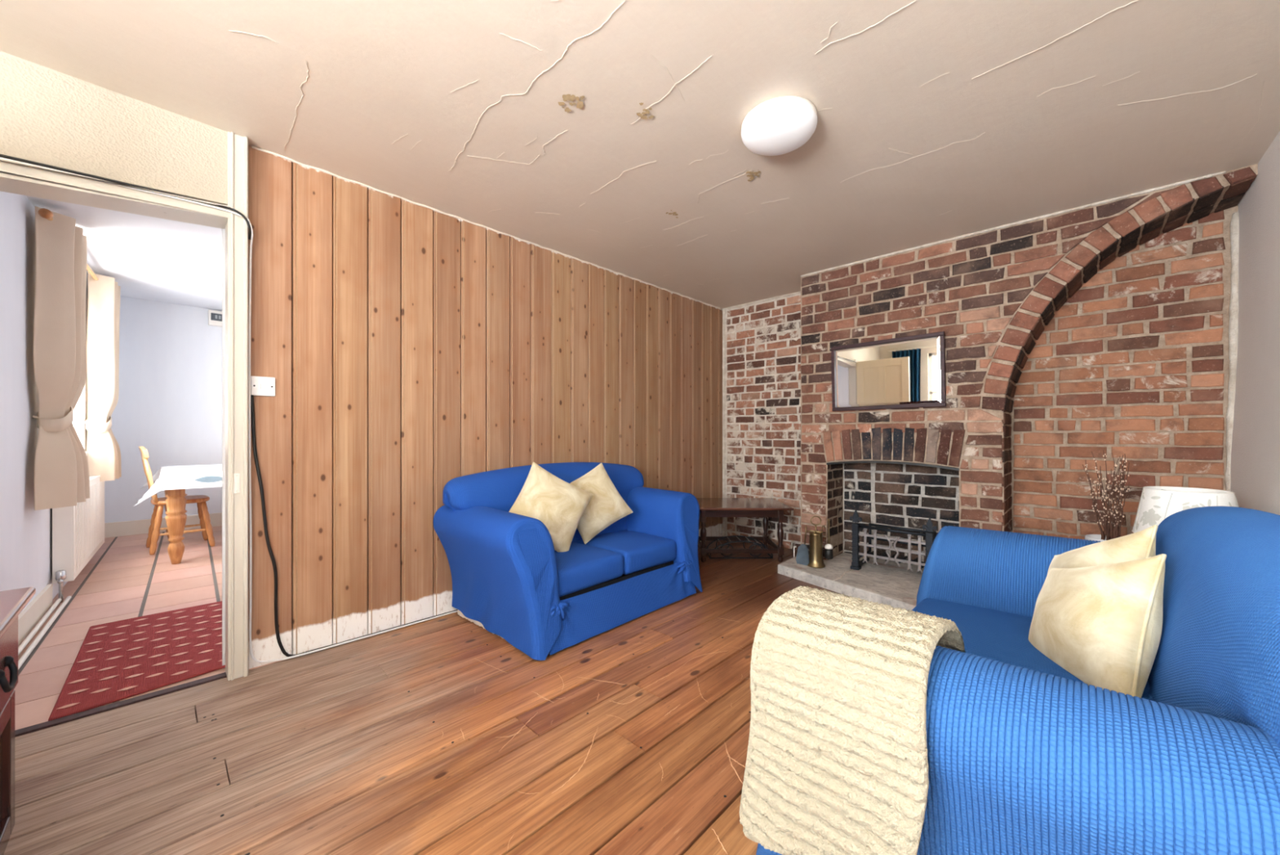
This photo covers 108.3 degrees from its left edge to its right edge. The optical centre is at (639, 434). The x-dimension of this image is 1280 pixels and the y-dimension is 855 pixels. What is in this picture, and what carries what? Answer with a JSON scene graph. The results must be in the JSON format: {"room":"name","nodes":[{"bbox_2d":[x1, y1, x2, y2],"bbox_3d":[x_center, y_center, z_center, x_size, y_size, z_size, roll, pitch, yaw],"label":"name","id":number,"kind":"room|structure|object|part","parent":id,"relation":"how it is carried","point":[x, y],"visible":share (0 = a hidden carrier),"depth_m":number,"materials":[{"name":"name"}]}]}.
{"room":"living room","nodes":[
{"label":"living room","id":0,"kind":"room"},
{"bbox_2d":[26,195,222,310],"bbox_3d":[-3.008,-1.425,3.993,4.470,0.470,3.600,0,0,44],"label":"ceiling","id":1,"kind":"structure","parent":0,"point":[154,259],"depth_m":3.35,"materials":[{"name":"white paint"}]},
{"bbox_2d":[104,296,222,522],"bbox_3d":[-4.552,-0.260,5.612,0.100,2.700,3.600,0,0,44],"label":"wall","id":2,"kind":"structure","parent":0,"point":[169,404],"depth_m":4.96,"materials":[{"name":"white paint"}]},
{"bbox_2d":[104,512,222,537],"bbox_3d":[-4.422,0.965,5.661,0.020,0.150,2.950,0,0,44],"label":"baseboard","id":3,"kind":"structure","parent":2,"relation":"attached to","point":[113,529],"depth_m":4.82,"materials":[{"name":"white wood"}]},
{"bbox_2d":[208,309,222,326],"bbox_3d":[-4.781,-1.315,5.250,0.072,0.170,0.170,0,0,44],"label":"meter box","id":4,"kind":"object","parent":2,"relation":"attached to","point":[215,317],"visible":0.75,"depth_m":5.21,"materials":[{"name":"white plastic"}]},
{"bbox_2d":[222,227,225,667],"bbox_3d":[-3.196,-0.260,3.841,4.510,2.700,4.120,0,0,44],"label":"door frame","id":5,"kind":"structure","parent":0,"point":[223,229],"depth_m":2.06,"materials":[{"name":"white wood"}]},
{"bbox_2d":[0,191,88,612],"bbox_3d":[-3.945,-0.235,3.067,0.140,2.650,4.508,0,0,-44],"label":"wall","id":6,"kind":"structure","parent":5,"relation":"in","point":[25,532],"depth_m":2.36,"materials":[{"name":"white paint"}]},
{"bbox_2d":[17,583,52,646],"bbox_3d":[-2.974,0.975,2.180,0.018,0.130,1.792,0,0,-44],"label":"baseboard","id":7,"kind":"structure","parent":6,"relation":"attached to","point":[33,613],"depth_m":2.50,"materials":[{"name":"white wood"}]},
{"bbox_2d":[37,208,98,279],"bbox_3d":[-3.964,-1.230,3.293,0.052,0.172,2.402,0,0,-44],"label":"pole","id":8,"kind":"object","parent":6,"relation":"attached to","point":[47,214],"visible":0.45,"depth_m":2.45,"materials":[{"name":"brown wood"}]},
{"bbox_2d":[31,205,89,510],"bbox_3d":[-3.342,-0.419,2.673,0.164,1.638,0.540,0,0,-41],"label":"curtain","id":9,"kind":"object","parent":8,"relation":"hanging from","point":[61,468],"visible":1,"depth_m":2.55,"materials":[{"name":"beige fabric"}]},
{"bbox_2d":[83,271,121,480],"bbox_3d":[-4.543,-0.473,3.913,0.178,1.706,0.528,0,0,-42],"label":"curtain","id":10,"kind":"object","parent":8,"relation":"hanging from","point":[103,449],"visible":0.99,"depth_m":3.80,"materials":[{"name":"beige fabric"}]},
{"bbox_2d":[52,475,104,602],"bbox_3d":[-4.093,0.686,3.396,0.088,0.708,1.521,0,0,-44],"label":"radiator","id":11,"kind":"object","parent":6,"relation":"attached to","point":[78,530],"visible":0.84,"depth_m":3.00,"materials":[{"name":"white metal"}]},
{"bbox_2d":[88,475,100,481],"bbox_3d":[-4.111,0.339,3.414,0.088,0.013,1.470,0,0,-44],"label":"grille","id":12,"kind":"object","parent":11,"relation":"attached to","point":[92,478],"depth_m":3.60,"materials":[{"name":"white metal"}]},
{"bbox_2d":[72,407,87,455],"bbox_3d":[-4.053,-0.425,3.229,0.130,1.190,1.585,0,0,-44],"label":"window","id":13,"kind":"structure","parent":6,"relation":"attached to","point":[73,421],"depth_m":3.72,"materials":[{"name":"white glass"}]},
{"bbox_2d":[0,51,227,205],"bbox_3d":[-2.507,-0.107,1.237,0.088,2.394,2.115,0,0,44],"label":"wall","id":14,"kind":"structure","parent":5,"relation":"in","point":[48,116],"depth_m":1.72,"materials":[{"name":"beige paint"}]},
{"bbox_2d":[3,525,847,854],"bbox_3d":[-1.689,1.089,3.109,8.153,0.102,5.950,0,0,44],"label":"floor","id":15,"kind":"structure","parent":0,"point":[437,735],"depth_m":1.58,"materials":[{"name":"brown wood"}]},
{"bbox_2d":[0,586,35,854],"bbox_3d":[-1.394,0.716,0.815,0.790,0.648,0.317,0,0,44],"label":"base cabinet","id":16,"kind":"object","parent":15,"relation":"on","point":[12,602],"visible":1,"depth_m":1.10,"materials":[{"name":"brown wood"}]},
{"bbox_3d":[-1.437,0.797,1.026,0.330,0.335,0.020,0,0,44],"label":"door","id":17,"kind":"part","parent":16,"relation":"part of","materials":[{"name":"brown wood"}]},
{"bbox_3d":[-1.435,0.524,1.029,0.344,0.192,0.022,0,0,44],"label":"drawer","id":18,"kind":"part","parent":16,"relation":"part of","materials":[{"name":"brown wood"}]},
{"bbox_3d":[-1.416,0.541,1.037,0.113,0.065,0.019,0,0,44],"label":"handle","id":19,"kind":"part","parent":16,"relation":"part of","materials":[{"name":"black metal"}]},
{"bbox_2d":[17,596,63,655],"bbox_3d":[-2.989,1.020,2.243,0.020,0.020,1.821,0,0,-44],"label":"pipe","id":20,"kind":"object","parent":15,"relation":"on","point":[22,646],"visible":0.75,"depth_m":2.44,"materials":[{"name":"white metal"}]},
{"bbox_2d":[17,595,71,669],"bbox_3d":[-2.967,1.026,2.266,0.020,0.020,1.821,0,0,-44],"label":"pipe","id":21,"kind":"object","parent":15,"relation":"on","point":[31,647],"visible":0.85,"depth_m":2.37,"materials":[{"name":"white metal"}]},
{"bbox_2d":[14,671,226,736],"bbox_3d":[-2.066,1.046,1.714,0.045,0.027,0.815,0,0,44],"label":"threshold","id":22,"kind":"object","parent":15,"relation":"on","point":[43,725],"visible":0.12,"depth_m":1.77,"materials":[{"name":"wood"}]},
{"bbox_2d":[48,600,225,720],"bbox_3d":[-2.308,1.032,2.318,1.150,0.014,0.698,0,0,44],"label":"rug","id":23,"kind":"object","parent":15,"relation":"on","point":[117,660],"visible":0.76,"depth_m":2.13,"materials":[{"name":"red fabric"}]},
{"bbox_2d":[164,488,187,564],"bbox_3d":[-3.834,0.675,4.404,1.270,0.730,0.990,0,0,44],"label":"table leg","id":24,"kind":"object","parent":15,"relation":"on","point":[175,501],"visible":0.38,"depth_m":3.70,"materials":[{"name":"brown wood"}]},
{"bbox_3d":[-4.511,0.690,4.471,0.132,0.700,0.132,0,0,44],"label":"leg","id":25,"kind":"part","parent":24,"relation":"part of","materials":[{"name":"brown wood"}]},
{"bbox_2d":[133,463,222,506],"bbox_3d":[-3.834,0.418,4.404,1.484,0.228,1.299,0,0,44],"label":"tablecloth","id":26,"kind":"object","parent":24,"relation":"on","point":[198,476],"visible":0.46,"depth_m":3.74,"materials":[{"name":"white fabric"}]},
{"bbox_2d":[138,445,215,554],"bbox_3d":[-4.265,0.572,4.262,0.441,0.937,0.474,0,0,40],"label":"dining chair","id":27,"kind":"object","parent":15,"relation":"on","point":[153,534],"visible":0.77,"depth_m":4.23,"materials":[{"name":"brown wood"}]},
{"bbox_3d":[-4.402,0.162,4.101,0.410,0.116,0.051,0,0,40],"label":"crest rail","id":28,"kind":"part","parent":27,"relation":"part of","materials":[{"name":"brown wood"}]},
{"bbox_3d":[-4.491,0.396,4.228,0.031,0.398,0.087,0,0,40],"label":"post","id":29,"kind":"part","parent":27,"relation":"part of","materials":[{"name":"brown wood"}]},
{"bbox_3d":[-4.262,0.396,4.034,0.031,0.398,0.087,0,0,40],"label":"post","id":30,"kind":"part","parent":27,"relation":"part of","materials":[{"name":"brown wood"}]},
{"bbox_3d":[-4.484,0.825,4.266,0.123,0.431,0.048,0,0,0],"label":"leg","id":31,"kind":"part","parent":27,"relation":"part of","materials":[{"name":"brown wood"}]},
{"bbox_3d":[-4.226,0.825,4.047,0.048,0.431,0.123,0,0,-9],"label":"leg","id":32,"kind":"part","parent":27,"relation":"part of","materials":[{"name":"brown wood"}]},
{"bbox_3d":[-4.248,0.605,4.282,0.400,0.037,0.380,0,0,40],"label":"seat","id":33,"kind":"part","parent":27,"relation":"part of","materials":[{"name":"brown wood"}]},
{"bbox_3d":[-4.271,0.825,4.516,0.048,0.431,0.123,0,0,-9],"label":"leg","id":34,"kind":"part","parent":27,"relation":"part of","materials":[{"name":"brown wood"}]},
{"bbox_3d":[-4.013,0.825,4.298,0.123,0.431,0.048,0,0,0],"label":"leg","id":35,"kind":"part","parent":27,"relation":"part of","materials":[{"name":"brown wood"}]},
{"bbox_2d":[433,462,702,660],"bbox_3d":[-0.325,0.613,2.859,0.842,0.851,1.541,0,0,43],"label":"loveseat","id":36,"kind":"object","parent":15,"relation":"on","point":[509,579],"visible":0.87,"depth_m":2.50,"materials":[{"name":"blue fabric"}]},
{"bbox_3d":[-0.731,0.707,2.412,0.833,0.648,0.333,0,0,43],"label":"arm","id":37,"kind":"part","parent":36,"relation":"part of"},
{"bbox_3d":[-0.520,0.599,3.038,0.312,0.822,1.500,0,0,43],"label":"backrest","id":38,"kind":"part","parent":36,"relation":"part of","materials":[{"name":"blue fabric"}]},
{"bbox_2d":[508,462,593,551],"bbox_3d":[-0.519,0.425,2.659,0.556,0.530,0.218,0,0,-22],"label":"cushion","id":39,"kind":"object","parent":36,"relation":"on","point":[559,504],"visible":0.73,"depth_m":2.61,"materials":[{"name":"beige fabric"}]},
{"bbox_2d":[554,542,623,596],"bbox_3d":[-0.428,0.735,2.627,0.529,0.160,0.474,0,0,43],"label":"seat cushion","id":40,"kind":"object","parent":36,"relation":"on","point":[584,567],"depth_m":2.48,"materials":[{"name":"blue fabric"}]},
{"bbox_2d":[569,462,632,543],"bbox_3d":[-0.300,0.435,2.997,0.506,0.491,0.210,0,0,-34],"label":"cushion","id":41,"kind":"object","parent":36,"relation":"on","point":[606,506],"visible":0.73,"depth_m":2.95,"materials":[{"name":"beige fabric"}]},
{"bbox_2d":[575,529,675,573],"bbox_3d":[-0.103,0.735,2.981,0.529,0.162,0.474,0,0,43],"label":"seat cushion","id":42,"kind":"object","parent":36,"relation":"on","point":[642,551],"depth_m":2.86,"materials":[{"name":"blue fabric"}]},
{"bbox_3d":[0.086,0.707,3.298,0.833,0.648,0.339,0,0,43],"label":"arm","id":43,"kind":"part","parent":36,"relation":"part of"},
{"bbox_2d":[706,535,773,558],"bbox_3d":[0.844,0.958,3.957,0.532,0.149,0.212,0,0,0],"label":"wire rack","id":44,"kind":"object","parent":15,"relation":"on","point":[727,536],"visible":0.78,"depth_m":3.85,"materials":[{"name":"black metal"}]},
{"bbox_2d":[696,497,793,562],"bbox_3d":[0.833,0.814,4.007,0.800,0.452,0.600,0,0,0],"label":"side table","id":45,"kind":"object","parent":15,"relation":"on","point":[708,507],"visible":0.77,"depth_m":3.77,"materials":[{"name":"brown wood"}]},
{"bbox_3d":[0.518,0.824,3.782,0.052,0.432,0.052,0,0,0],"label":"leg","id":46,"kind":"part","parent":45,"relation":"part of","materials":[{"name":"brown wood"}]},
{"bbox_3d":[1.148,0.824,4.232,0.052,0.432,0.052,0,0,0],"label":"leg","id":47,"kind":"part","parent":45,"relation":"part of","materials":[{"name":"brown wood"}]},
{"bbox_3d":[1.148,0.824,3.782,0.052,0.432,0.052,0,0,0],"label":"leg","id":48,"kind":"part","parent":45,"relation":"part of","materials":[{"name":"brown wood"}]},
{"bbox_2d":[777,552,924,610],"bbox_3d":[1.628,1.004,3.163,1.308,0.072,1.040,0,0,44],"label":"hearth","id":49,"kind":"object","parent":15,"relation":"on","point":[892,584],"visible":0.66,"depth_m":3.15,"materials":[{"name":"stone"}]},
{"bbox_2d":[806,515,825,568],"bbox_3d":[1.302,0.786,3.427,0.132,0.371,0.132,0,0,44],"label":"stand","id":50,"kind":"object","parent":49,"relation":"on","point":[815,548],"visible":0.96,"depth_m":3.39,"materials":[{"name":"gold metal"}]},
{"bbox_2d":[795,525,808,565],"bbox_3d":[1.213,0.824,3.449,0.102,0.288,0.028,0,0,44],"label":"shovel","id":51,"kind":"object","parent":50,"relation":"hanging from","point":[802,556],"visible":1,"depth_m":3.44,"materials":[{"name":"grey metal"}]},
{"bbox_3d":[1.211,0.890,3.447,0.102,0.156,0.023,0,0,44],"label":"blade","id":52,"kind":"part","parent":51,"relation":"part of","materials":[{"name":"metal"}]},
{"bbox_3d":[1.230,0.748,3.443,0.018,0.136,0.010,0,0,17],"label":"handle","id":53,"kind":"part","parent":51,"relation":"part of","materials":[{"name":"gold metal"}]},
{"bbox_3d":[1.302,0.637,3.427,0.079,0.073,0.009,0,0,9],"label":"ring handle","id":54,"kind":"part","parent":50,"relation":"part of","materials":[{"name":"gold metal"}]},
{"bbox_2d":[824,518,833,559],"bbox_3d":[1.388,0.762,3.401,0.060,0.295,0.059,0,0,44],"label":"brush","id":55,"kind":"object","parent":50,"relation":"hanging from","point":[828,554],"visible":1,"depth_m":3.38,"materials":[{"name":"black metal"}]},
{"bbox_3d":[1.388,0.713,3.401,0.024,0.195,0.024,0,0,44],"label":"handle","id":56,"kind":"part","parent":55,"relation":"part of","materials":[{"name":"gold metal"}]},
{"bbox_2d":[848,509,937,573],"bbox_3d":[1.809,0.757,3.274,0.548,0.430,0.290,0,0,44],"label":"grate","id":57,"kind":"object","parent":49,"relation":"on","point":[930,534],"visible":0.75,"depth_m":3.25,"materials":[{"name":"black metal"}]},
{"bbox_3d":[1.642,0.757,3.434,0.084,0.430,0.290,0,0,44],"label":"post","id":58,"kind":"part","parent":57,"relation":"part of","materials":[{"name":"black metal"}]},
{"bbox_3d":[1.977,0.757,3.113,0.084,0.430,0.290,0,0,44],"label":"post","id":59,"kind":"part","parent":57,"relation":"part of","materials":[{"name":"black metal"}]},
{"bbox_2d":[755,506,1279,854],"bbox_3d":[1.106,0.613,1.258,0.995,0.850,1.660,0,0,44],"label":"loveseat","id":60,"kind":"object","parent":15,"relation":"on","point":[1025,756],"visible":0.6,"depth_m":0.71,"materials":[{"name":"blue fabric"}]},
{"bbox_2d":[739,585,965,854],"bbox_3d":[0.434,0.553,0.927,0.313,0.428,0.414,0,0,44],"label":"throw blanket","id":61,"kind":"object","parent":60,"relation":"on","point":[837,763],"visible":0.98,"depth_m":0.81,"materials":[{"name":"beige fabric"}]},
{"bbox_3d":[1.560,0.707,1.739,0.985,0.648,0.337,0,0,44],"label":"arm","id":62,"kind":"part","parent":60,"relation":"part of"},
{"bbox_3d":[0.644,0.707,0.783,0.985,0.648,0.335,0,0,44],"label":"arm","id":63,"kind":"part","parent":60,"relation":"part of"},
{"bbox_2d":[911,597,1152,700],"bbox_3d":[1.232,0.720,1.506,0.681,0.162,0.534,0,0,44],"label":"seat cushion","id":64,"kind":"object","parent":60,"relation":"on","point":[995,628],"depth_m":1.53,"materials":[{"name":"blue fabric"}]},
{"bbox_2d":[1028,553,1166,698],"bbox_3d":[1.272,0.521,1.312,0.188,0.443,0.410,0,0,6],"label":"cushion","id":65,"kind":"object","parent":60,"relation":"on","point":[1102,624],"visible":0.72,"depth_m":1.20,"materials":[{"name":"beige fabric"}]},
{"bbox_2d":[1047,524,1158,573],"bbox_3d":[1.437,0.499,1.474,0.192,0.479,0.421,0,0,4],"label":"cushion","id":66,"kind":"object","parent":60,"relation":"on","point":[1140,544],"visible":0.33,"depth_m":1.39,"materials":[{"name":"beige fabric"}]},
{"bbox_3d":[1.349,0.599,1.020,0.316,0.822,1.596,0,0,44],"label":"backrest","id":67,"kind":"part","parent":60,"relation":"part of","materials":[{"name":"blue fabric"}]},
{"bbox_3d":[2.505,0.850,2.323,0.640,0.380,0.660,0,0,44],"label":"table","id":68,"kind":"object","parent":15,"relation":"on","visible":0},
{"bbox_2d":[1084,533,1115,541],"bbox_3d":[2.394,0.593,2.359,0.182,0.134,0.182,0,0,44],"label":"plant pot","id":69,"kind":"object","parent":68,"relation":"on","point":[1095,537],"visible":0.18,"depth_m":2.42,"materials":[{"name":"white ceramic"}]},
{"bbox_2d":[1082,449,1129,540],"bbox_3d":[2.371,0.319,2.358,0.173,0.465,0.214,0,0,44],"label":"twigs","id":70,"kind":"object","parent":69,"relation":"on","point":[1108,528],"visible":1,"depth_m":2.33,"materials":[{"name":"brown plant"}]},
{"bbox_2d":[1131,485,1238,533],"bbox_3d":[2.471,0.461,2.092,0.340,0.427,0.340,0,0,44],"label":"table lamp","id":71,"kind":"object","parent":68,"relation":"on","point":[1157,503],"visible":0.52,"depth_m":2.06,"materials":[{"name":"white fabric"}]},
{"bbox_2d":[248,145,722,668],"bbox_3d":[-0.453,-0.107,3.457,0.101,2.394,3.838,0,0,44],"label":"wall","id":72,"kind":"structure","parent":0,"point":[410,349],"depth_m":2.52,"materials":[{"name":"brown wood"}]},
{"bbox_2d":[0,157,241,216],"bbox_3d":[-1.999,-0.921,1.675,0.015,0.049,0.851,0,0,44],"label":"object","id":73,"kind":"object","parent":72,"relation":"attached to","point":[165,195],"visible":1,"depth_m":1.81,"materials":[{"name":"white plastic"}]},
{"bbox_2d":[0,132,248,679],"bbox_3d":[-2.057,-0.120,1.732,0.172,2.324,0.893,0,0,44],"label":"door frame","id":74,"kind":"structure","parent":72,"relation":"attached to","point":[15,177],"depth_m":1.96,"materials":[{"name":"white wood"}]},
{"bbox_3d":[-1.721,0.207,1.974,0.005,0.085,0.024,0,0,44],"label":"strike plate","id":75,"kind":"part","parent":74,"relation":"part of","materials":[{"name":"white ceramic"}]},
{"bbox_2d":[0,154,251,239],"bbox_3d":[-1.994,-0.904,1.692,0.047,0.109,0.884,0,0,44],"label":"cable","id":76,"kind":"object","parent":72,"relation":"attached to","point":[1,155],"visible":1,"depth_m":1.71,"materials":[{"name":"black rubber"}]},
{"bbox_2d":[250,375,275,395],"bbox_3d":[-1.693,-0.217,2.079,0.016,0.086,0.086,0,0,44],"label":"light switch","id":77,"kind":"object","parent":72,"relation":"attached to","point":[260,385],"visible":1,"depth_m":2.08,"materials":[{"name":"white plastic"}]},
{"bbox_2d":[247,218,457,662],"bbox_3d":[-1.283,0.053,2.453,0.061,1.966,1.236,0,0,44],"label":"cable","id":78,"kind":"object","parent":72,"relation":"attached to","point":[253,657],"visible":0.92,"depth_m":2.03,"materials":[{"name":"white plastic"}]},
{"bbox_2d":[250,395,457,656],"bbox_3d":[-1.335,0.432,2.446,0.017,1.215,1.117,0,0,44],"label":"cable","id":79,"kind":"object","parent":72,"relation":"attached to","point":[252,406],"visible":0.94,"depth_m":2.09,"materials":[{"name":"black rubber"}]},
{"bbox_2d":[251,146,721,309],"bbox_3d":[-0.447,-1.279,3.387,0.012,0.017,3.690,0,0,44],"label":"trim","id":80,"kind":"structure","parent":72,"relation":"attached to","point":[252,147],"depth_m":2.69,"materials":[{"name":"white wood"}]},
{"bbox_2d":[0,0,1279,308],"bbox_3d":[0.022,-1.332,1.503,3.490,0.105,6.000,0,0,44],"label":"ceiling","id":81,"kind":"structure","parent":0,"point":[606,134],"depth_m":1.77,"materials":[{"name":"beige paint"}]},
{"bbox_2d":[741,95,817,155],"bbox_3d":[0.568,-1.238,1.900,0.300,0.088,0.300,0,0,44],"label":"ceiling light","id":82,"kind":"object","parent":81,"relation":"attached to","point":[778,126],"visible":1,"depth_m":1.82,"materials":[{"name":"white glass"}]},
{"bbox_2d":[722,164,1257,564],"bbox_3d":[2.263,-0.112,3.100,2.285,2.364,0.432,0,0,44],"label":"wall","id":83,"kind":"structure","parent":0,"point":[993,294],"depth_m":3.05,"materials":[{"name":"brick"}]},
{"bbox_2d":[831,331,946,411],"bbox_3d":[1.733,-0.426,3.284,0.735,0.490,0.021,-1,1,44],"label":"wall mirror","id":84,"kind":"object","parent":83,"relation":"attached to","point":[905,371],"visible":1,"depth_m":3.26,"materials":[{"name":"silver"}]},
{"bbox_2d":[721,170,1239,536],"bbox_3d":[1.890,-0.126,3.459,3.280,2.332,0.428,0,0,44],"label":"trim","id":85,"kind":"structure","parent":83,"relation":"attached to","point":[1234,224],"depth_m":2.48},
{"bbox_2d":[1230,131,1279,515],"bbox_3d":[1.223,-0.112,0.351,0.161,2.404,6.000,0,0,44],"label":"wall","id":86,"kind":"structure","parent":0,"point":[1255,466],"depth_m":2.14,"materials":[{"name":"paint"}]}
]}

